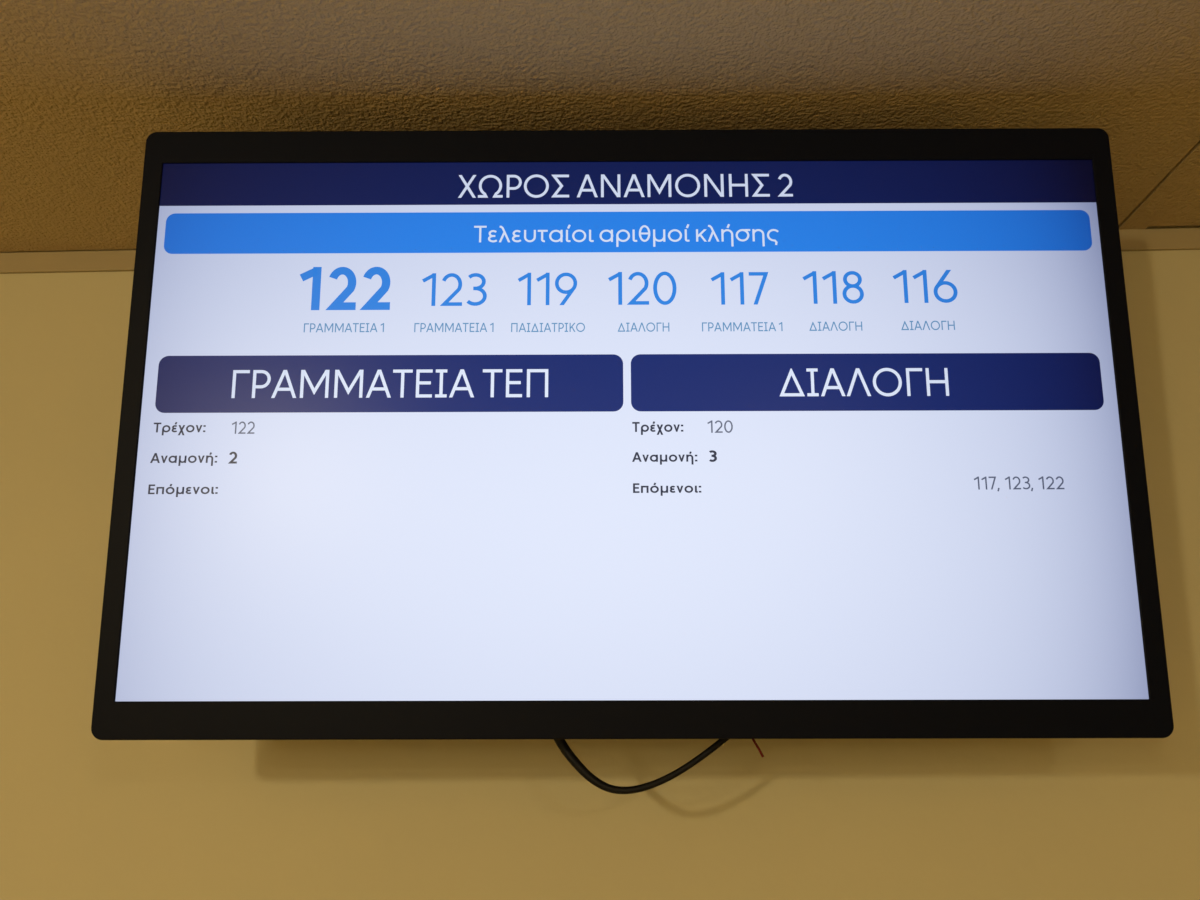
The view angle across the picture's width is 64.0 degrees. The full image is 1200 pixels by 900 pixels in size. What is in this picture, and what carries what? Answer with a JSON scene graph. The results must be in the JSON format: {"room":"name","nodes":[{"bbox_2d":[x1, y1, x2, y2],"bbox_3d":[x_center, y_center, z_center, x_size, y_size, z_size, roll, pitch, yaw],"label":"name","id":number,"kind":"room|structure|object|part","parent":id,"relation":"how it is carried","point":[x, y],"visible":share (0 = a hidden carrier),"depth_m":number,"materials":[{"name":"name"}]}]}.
{"room":"hospital waiting room","nodes":[
{"label":"hospital waiting room","id":0,"kind":"room"},
{"bbox_2d":[0,225,1199,899],"bbox_3d":[1.045,0.931,0.874,7.200,2.597,0.120,-1,-16,2],"label":"wall","id":1,"kind":"structure","parent":0,"point":[83,816],"depth_m":1.02,"materials":[{"name":"paint"}]},
{"bbox_2d":[0,228,1199,273],"bbox_3d":[1.040,-0.261,1.157,7.200,0.028,0.004,-1,-16,2],"label":"trim","id":2,"kind":"structure","parent":1,"relation":"attached to","point":[1168,238],"depth_m":1.22,"materials":[{"name":"beige"}]},
{"bbox_2d":[91,128,1173,739],"bbox_3d":[0.027,0.001,0.980,0.923,0.562,0.286,0,-16,0],"label":"television","id":3,"kind":"object","parent":1,"relation":"attached to","point":[755,433],"visible":1,"depth_m":0.86,"materials":[{"name":"black plastic"}]},
{"bbox_3d":[-0.192,-0.061,0.876,0.426,0.054,0.001,0,-11,0],"label":"heading panel","id":4,"kind":"part","parent":3,"relation":"part of","materials":[{"name":"blue glass"}]},
{"bbox_2d":[554,739,728,793],"bbox_3d":[0.053,0.258,0.870,0.225,0.102,0.015,-1,-16,2],"label":"power cable","id":5,"kind":"object","parent":3,"relation":"hanging from","point":[561,744],"visible":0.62,"depth_m":0.86,"materials":[{"name":"black rubber"}]},
{"bbox_2d":[752,739,763,756],"bbox_3d":[0.134,0.245,0.862,0.025,0.059,0.004,-5,-17,17],"label":"wire","id":6,"kind":"object","parent":3,"relation":"attached to","point":[753,740],"visible":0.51,"depth_m":0.85,"materials":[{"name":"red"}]},
{"bbox_3d":[0.242,-0.062,0.875,0.429,0.054,0.001,0,-11,0],"label":"heading panel","id":7,"kind":"part","parent":3,"relation":"part of","materials":[{"name":"blue glass"}]},
{"bbox_2d":[0,0,1199,251],"bbox_3d":[0.871,-1.497,-2.998,7.200,0.021,8.680,-1,-16,2],"label":"ceiling","id":8,"kind":"structure","parent":0,"point":[84,84],"depth_m":0.90,"materials":[{"name":"paint"}]}
]}

